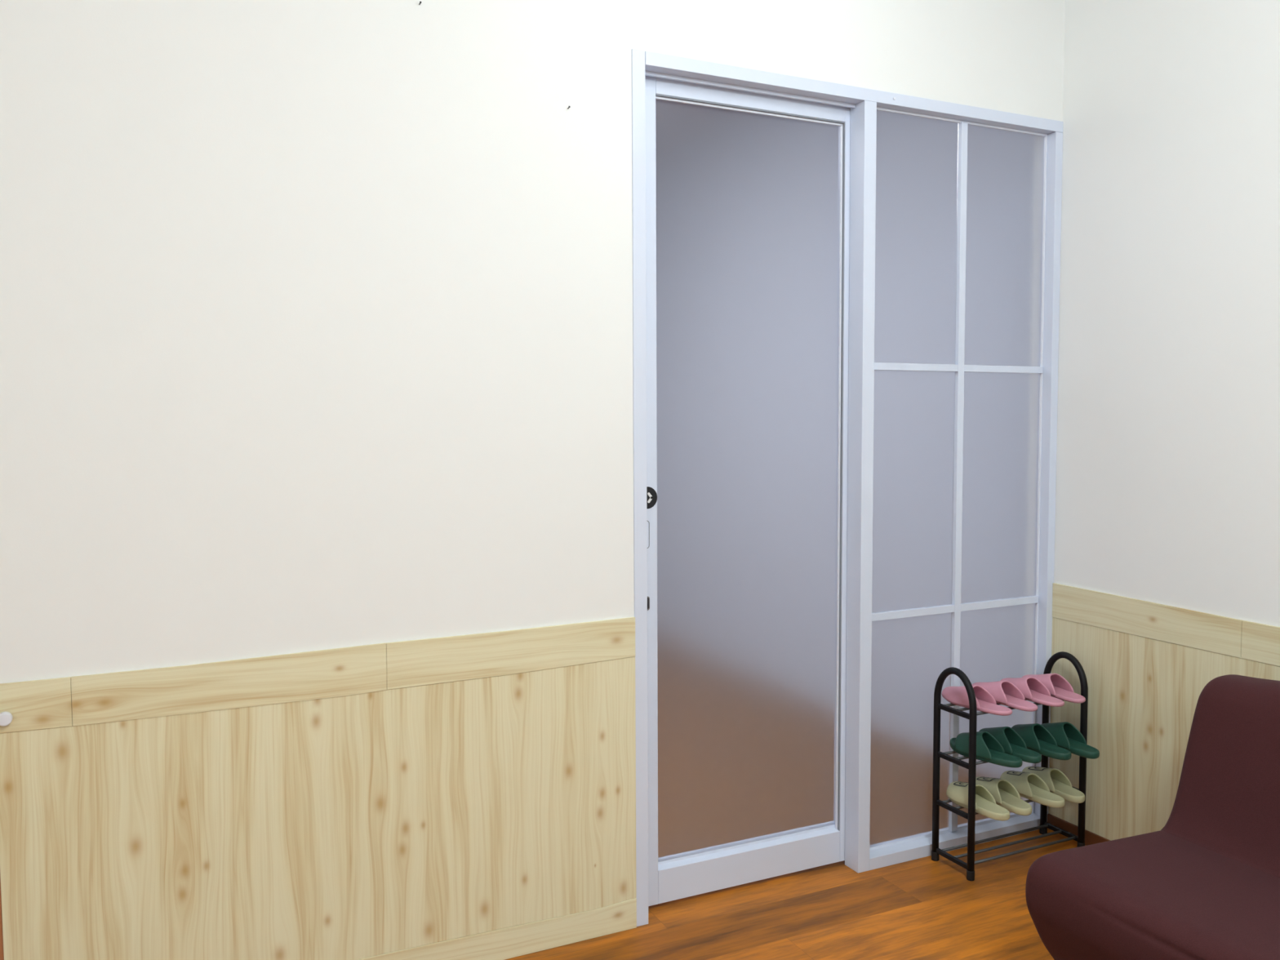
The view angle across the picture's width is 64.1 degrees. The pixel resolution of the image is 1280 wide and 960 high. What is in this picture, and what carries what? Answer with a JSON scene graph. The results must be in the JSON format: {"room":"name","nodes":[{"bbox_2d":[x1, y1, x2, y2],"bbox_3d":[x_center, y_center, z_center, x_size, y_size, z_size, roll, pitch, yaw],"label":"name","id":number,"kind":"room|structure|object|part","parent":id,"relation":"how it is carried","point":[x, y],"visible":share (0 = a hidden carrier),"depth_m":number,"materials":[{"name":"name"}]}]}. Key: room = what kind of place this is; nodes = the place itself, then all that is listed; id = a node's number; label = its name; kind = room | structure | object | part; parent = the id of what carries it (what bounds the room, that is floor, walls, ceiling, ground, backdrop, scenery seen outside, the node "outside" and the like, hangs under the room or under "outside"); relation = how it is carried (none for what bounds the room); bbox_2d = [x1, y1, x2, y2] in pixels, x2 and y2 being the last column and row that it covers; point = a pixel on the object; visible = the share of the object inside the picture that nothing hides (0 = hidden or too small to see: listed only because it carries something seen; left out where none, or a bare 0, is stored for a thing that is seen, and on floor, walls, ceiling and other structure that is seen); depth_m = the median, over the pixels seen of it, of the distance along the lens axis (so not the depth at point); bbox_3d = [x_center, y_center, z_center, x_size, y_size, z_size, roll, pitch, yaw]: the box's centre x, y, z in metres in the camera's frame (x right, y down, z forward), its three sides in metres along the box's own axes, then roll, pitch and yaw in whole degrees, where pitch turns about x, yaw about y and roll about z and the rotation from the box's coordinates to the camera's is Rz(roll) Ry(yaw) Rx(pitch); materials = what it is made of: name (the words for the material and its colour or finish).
{"room":"waiting room","nodes":[
{"label":"waiting room","id":0,"kind":"room"},
{"bbox_2d":[0,0,1065,716],"bbox_3d":[-0.598,-0.155,2.581,4.420,2.860,0.120,-2,4,-26],"label":"wall","id":1,"kind":"structure","parent":0,"point":[316,316],"depth_m":2.44,"materials":[{"name":"paint"}]},
{"bbox_2d":[0,875,4,959],"bbox_3d":[-1.428,0.256,2.136,0.114,2.100,0.004,-2,4,-26],"label":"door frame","id":2,"kind":"structure","parent":1,"relation":"attached to","point":[2,954],"depth_m":2.20,"materials":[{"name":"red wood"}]},
{"bbox_2d":[0,617,635,959],"bbox_3d":[-0.693,0.800,2.519,1.510,0.801,0.008,-2,4,-26],"label":"wainscot","id":3,"kind":"structure","parent":1,"relation":"attached to","point":[356,802],"depth_m":2.48,"materials":[{"name":"brown wood"}]},
{"bbox_2d":[0,711,13,726],"bbox_3d":[-1.350,0.507,2.171,0.029,0.029,0.023,-2,4,-26],"label":"handle","id":4,"kind":"object","parent":3,"relation":"attached to","point":[6,717],"visible":1,"depth_m":2.16,"materials":[{"name":"white plastic"}]},
{"bbox_2d":[356,897,636,959],"bbox_3d":[-0.691,1.234,2.545,1.510,0.091,0.008,-2,4,-26],"label":"baseboard","id":5,"kind":"structure","parent":1,"relation":"attached to","point":[503,944],"depth_m":2.73,"materials":[{"name":"brown wood"}]},
{"bbox_2d":[644,75,850,906],"bbox_3d":[0.285,0.045,3.045,0.890,2.374,0.038,-2,4,-26],"label":"door","id":6,"kind":"structure","parent":1,"relation":"in","point":[748,193],"depth_m":3.07,"materials":[{"name":"grey glass"}]},
{"bbox_3d":[0.010,0.155,2.900,0.033,0.077,0.001,-2,4,-26],"label":"pull plate","id":7,"kind":"part","parent":6,"relation":"part of","materials":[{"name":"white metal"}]},
{"bbox_3d":[0.011,0.155,2.900,0.037,0.081,0.002,-2,4,-26],"label":"flush handle","id":8,"kind":"part","parent":6,"relation":"part of","materials":[{"name":"white metal"}]},
{"bbox_3d":[0.338,1.167,3.137,0.648,0.122,0.036,-2,4,-26],"label":"rail","id":9,"kind":"part","parent":6,"relation":"part of","materials":[{"name":"white metal"}]},
{"bbox_3d":[0.329,-1.114,3.001,0.648,0.054,0.036,-2,4,-26],"label":"rail","id":10,"kind":"part","parent":6,"relation":"part of","materials":[{"name":"white metal"}]},
{"bbox_2d":[631,48,1063,926],"bbox_3d":[0.678,0.026,3.199,1.596,2.415,0.122,-2,4,-26],"label":"door frame","id":11,"kind":"structure","parent":1,"relation":"attached to","point":[863,103],"depth_m":3.13,"materials":[{"name":"white metal"}]},
{"bbox_2d":[869,106,1047,870],"bbox_3d":[1.044,0.034,3.344,0.746,2.379,0.058,-2,4,-26],"label":"window","id":12,"kind":"structure","parent":1,"relation":"in","point":[960,230],"depth_m":3.34,"materials":[{"name":"grey glass"}]},
{"bbox_3d":[1.049,1.195,3.413,0.746,0.052,0.058,-2,4,-26],"label":"sill rail","id":13,"kind":"part","parent":12,"relation":"part of","materials":[{"name":"white metal"}]},
{"bbox_2d":[505,828,1086,959],"bbox_3d":[0.827,1.464,-0.141,4.540,0.060,6.460,-2,4,-26],"label":"floor","id":14,"kind":"structure","parent":0,"point":[924,908],"depth_m":2.91,"materials":[{"name":"laminate"}]},
{"bbox_2d":[931,651,1088,880],"bbox_3d":[1.203,0.902,3.316,0.502,0.647,0.182,-2,4,-26],"label":"shoe rack","id":15,"kind":"object","parent":14,"relation":"on","point":[1044,825],"visible":0.79,"depth_m":3.27,"materials":[{"name":"black metal"}]},
{"bbox_3d":[1.179,1.027,3.375,0.478,0.009,0.009,-2,4,-26],"label":"shelf rod","id":16,"kind":"part","parent":15,"relation":"part of","materials":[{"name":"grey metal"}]},
{"bbox_3d":[1.178,0.869,3.366,0.478,0.009,0.009,-2,4,-26],"label":"shelf rod","id":17,"kind":"part","parent":15,"relation":"part of","materials":[{"name":"grey metal"}]},
{"bbox_3d":[1.177,0.713,3.356,0.478,0.009,0.009,-2,4,-26],"label":"shelf rod","id":18,"kind":"part","parent":15,"relation":"part of","materials":[{"name":"grey metal"}]},
{"bbox_3d":[0.987,0.900,3.212,0.022,0.629,0.180,-2,4,-26],"label":"hoop post","id":19,"kind":"part","parent":15,"relation":"part of","materials":[{"name":"black metal"}]},
{"bbox_3d":[1.202,0.872,3.314,0.478,0.009,0.009,-2,4,-26],"label":"shelf rod","id":20,"kind":"part","parent":15,"relation":"part of","materials":[{"name":"grey metal"}]},
{"bbox_2d":[942,684,1012,715],"bbox_3d":[1.062,0.682,3.224,0.102,0.068,0.245,-3,4,-34],"label":"slipper","id":21,"kind":"object","parent":15,"relation":"on","point":[957,695],"visible":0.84,"depth_m":3.22,"materials":[{"name":"pink plastic"}]},
{"bbox_2d":[946,781,1009,820],"bbox_3d":[1.060,0.995,3.213,0.100,0.074,0.245,-2,4,-26],"label":"slipper","id":22,"kind":"object","parent":15,"relation":"on","point":[957,792],"visible":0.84,"depth_m":3.21,"materials":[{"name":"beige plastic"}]},
{"bbox_2d":[953,781,977,786],"bbox_3d":[1.036,0.968,3.261,0.052,0.018,0.064,-2,4,-26],"label":"print","id":23,"kind":"object","parent":22,"relation":"on","point":[956,784],"depth_m":3.26},
{"bbox_3d":[1.227,0.875,3.263,0.478,0.009,0.009,-2,4,-26],"label":"shelf rod","id":24,"kind":"part","parent":15,"relation":"part of","materials":[{"name":"grey metal"}]},
{"bbox_2d":[949,731,1022,767],"bbox_3d":[1.083,0.832,3.208,0.096,0.084,0.245,-3,4,-39],"label":"slipper","id":25,"kind":"object","parent":15,"relation":"on","point":[988,749],"visible":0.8,"depth_m":3.20,"materials":[{"name":"green plastic"}]},
{"bbox_3d":[1.202,0.716,3.305,0.478,0.009,0.009,-2,4,-26],"label":"shelf rod","id":26,"kind":"part","parent":15,"relation":"part of","materials":[{"name":"grey metal"}]},
{"bbox_3d":[1.179,1.185,3.384,0.478,0.009,0.009,-2,4,-26],"label":"shelf rod","id":27,"kind":"part","parent":15,"relation":"part of","materials":[{"name":"grey metal"}]},
{"bbox_2d":[975,776,1031,815],"bbox_3d":[1.151,0.992,3.256,0.100,0.074,0.245,-2,4,-24],"label":"slipper","id":28,"kind":"object","parent":15,"relation":"on","point":[1005,794],"visible":0.8,"depth_m":3.24,"materials":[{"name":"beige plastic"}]},
{"bbox_2d":[976,776,997,781],"bbox_3d":[1.129,0.965,3.305,0.052,0.018,0.064,-2,4,-24],"label":"print","id":29,"kind":"object","parent":28,"relation":"on","point":[978,779],"depth_m":3.30},
{"bbox_3d":[1.228,1.032,3.272,0.478,0.009,0.009,-2,4,-26],"label":"shelf rod","id":30,"kind":"part","parent":15,"relation":"part of","materials":[{"name":"grey metal"}]},
{"bbox_2d":[972,680,1037,711],"bbox_3d":[1.169,0.679,3.274,0.102,0.068,0.245,-2,4,-29],"label":"slipper","id":31,"kind":"object","parent":15,"relation":"on","point":[1006,693],"visible":0.7,"depth_m":3.26,"materials":[{"name":"pink plastic"}]},
{"bbox_3d":[1.227,0.719,3.254,0.478,0.009,0.009,-2,4,-26],"label":"shelf rod","id":32,"kind":"part","parent":15,"relation":"part of","materials":[{"name":"grey metal"}]},
{"bbox_3d":[1.204,1.188,3.333,0.478,0.009,0.009,-2,4,-26],"label":"shelf rod","id":33,"kind":"part","parent":15,"relation":"part of","materials":[{"name":"grey metal"}]},
{"bbox_2d":[978,726,1041,763],"bbox_3d":[1.168,0.829,3.255,0.096,0.084,0.245,-3,4,-35],"label":"slipper","id":34,"kind":"object","parent":15,"relation":"on","point":[1011,742],"visible":0.7,"depth_m":3.24,"materials":[{"name":"green plastic"}]},
{"bbox_3d":[1.229,1.191,3.282,0.478,0.009,0.009,-2,4,-26],"label":"shelf rod","id":35,"kind":"part","parent":15,"relation":"part of","materials":[{"name":"grey metal"}]},
{"bbox_2d":[1000,770,1065,808],"bbox_3d":[1.268,0.988,3.312,0.100,0.074,0.245,-2,4,-27],"label":"slipper","id":36,"kind":"object","parent":15,"relation":"on","point":[1030,786],"visible":0.9,"depth_m":3.30,"materials":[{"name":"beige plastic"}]},
{"bbox_2d":[1006,770,1029,775],"bbox_3d":[1.243,0.962,3.360,0.052,0.018,0.064,-2,4,-27],"label":"print","id":37,"kind":"object","parent":36,"relation":"on","point":[1008,772],"depth_m":3.35},
{"bbox_2d":[1000,676,1064,706],"bbox_3d":[1.272,0.675,3.323,0.102,0.068,0.245,-2,4,-26],"label":"slipper","id":38,"kind":"object","parent":15,"relation":"on","point":[1033,690],"visible":0.8,"depth_m":3.31,"materials":[{"name":"pink plastic"}]},
{"bbox_2d":[1011,723,1071,759],"bbox_3d":[1.278,0.826,3.287,0.096,0.084,0.245,-2,4,-27],"label":"slipper","id":39,"kind":"object","parent":15,"relation":"on","point":[1036,737],"visible":0.74,"depth_m":3.27,"materials":[{"name":"green plastic"}]},
{"bbox_2d":[1022,766,1084,803],"bbox_3d":[1.357,0.985,3.355,0.100,0.074,0.245,-2,4,-25],"label":"slipper","id":40,"kind":"object","parent":15,"relation":"on","point":[1057,782],"visible":0.84,"depth_m":3.34,"materials":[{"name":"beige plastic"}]},
{"bbox_2d":[1027,766,1051,770],"bbox_3d":[1.333,0.959,3.403,0.052,0.018,0.064,-2,4,-25],"label":"print","id":41,"kind":"object","parent":40,"relation":"on","point":[1029,768],"depth_m":3.40},
{"bbox_2d":[1022,673,1085,702],"bbox_3d":[1.364,0.672,3.367,0.102,0.068,0.245,-2,4,-24],"label":"slipper","id":42,"kind":"object","parent":15,"relation":"on","point":[1059,687],"visible":0.73,"depth_m":3.35,"materials":[{"name":"pink plastic"}]},
{"bbox_3d":[1.418,0.886,3.419,0.022,0.629,0.180,-2,4,-26],"label":"hoop post","id":43,"kind":"part","parent":15,"relation":"part of","materials":[{"name":"black metal"}]},
{"bbox_2d":[1040,721,1099,759],"bbox_3d":[1.377,0.825,3.301,0.096,0.084,0.245,-2,4,-27],"label":"slipper","id":44,"kind":"object","parent":15,"relation":"on","point":[1066,735],"visible":0.82,"depth_m":3.28,"materials":[{"name":"green plastic"}]},
{"bbox_2d":[1025,674,1279,959],"bbox_3d":[1.638,0.924,1.920,0.847,0.768,1.582,-2,4,-26],"label":"sofa","id":45,"kind":"object","parent":14,"relation":"on","point":[1205,885],"visible":1,"depth_m":2.41,"materials":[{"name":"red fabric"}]},
{"bbox_3d":[1.621,1.119,1.923,0.808,0.380,1.582,-2,4,-26],"label":"seat","id":46,"kind":"part","parent":45,"relation":"part of","materials":[{"name":"red fabric"}]},
{"bbox_3d":[1.841,0.873,2.013,0.396,0.677,1.578,-2,4,-26],"label":"backrest","id":47,"kind":"part","parent":45,"relation":"part of","materials":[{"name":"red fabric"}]},
{"bbox_2d":[874,362,1030,373],"bbox_3d":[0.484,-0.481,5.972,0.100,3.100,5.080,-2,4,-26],"label":"muntin","id":48,"kind":"structure","parent":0,"point":[887,362],"depth_m":4.21,"materials":[{"name":"paint"}]},
{"bbox_2d":[1030,0,1279,626],"bbox_3d":[2.817,-0.059,0.719,0.120,2.860,6.440,-2,4,-26],"label":"wall","id":49,"kind":"structure","parent":0,"point":[1167,489],"depth_m":3.08,"materials":[{"name":"paint"}]},
{"bbox_2d":[1047,813,1110,845],"bbox_3d":[2.764,1.346,0.772,0.012,0.050,6.196,-2,4,-26],"label":"baseboard","id":50,"kind":"structure","parent":49,"relation":"attached to","point":[1091,837],"depth_m":3.45,"materials":[{"name":"brown wood"}]},
{"bbox_2d":[1048,582,1279,840],"bbox_3d":[2.764,0.917,0.747,0.008,0.808,6.196,-2,4,-26],"label":"wainscot","id":51,"kind":"structure","parent":49,"relation":"attached to","point":[1147,666],"depth_m":3.22,"materials":[{"name":"brown wood"}]}
]}

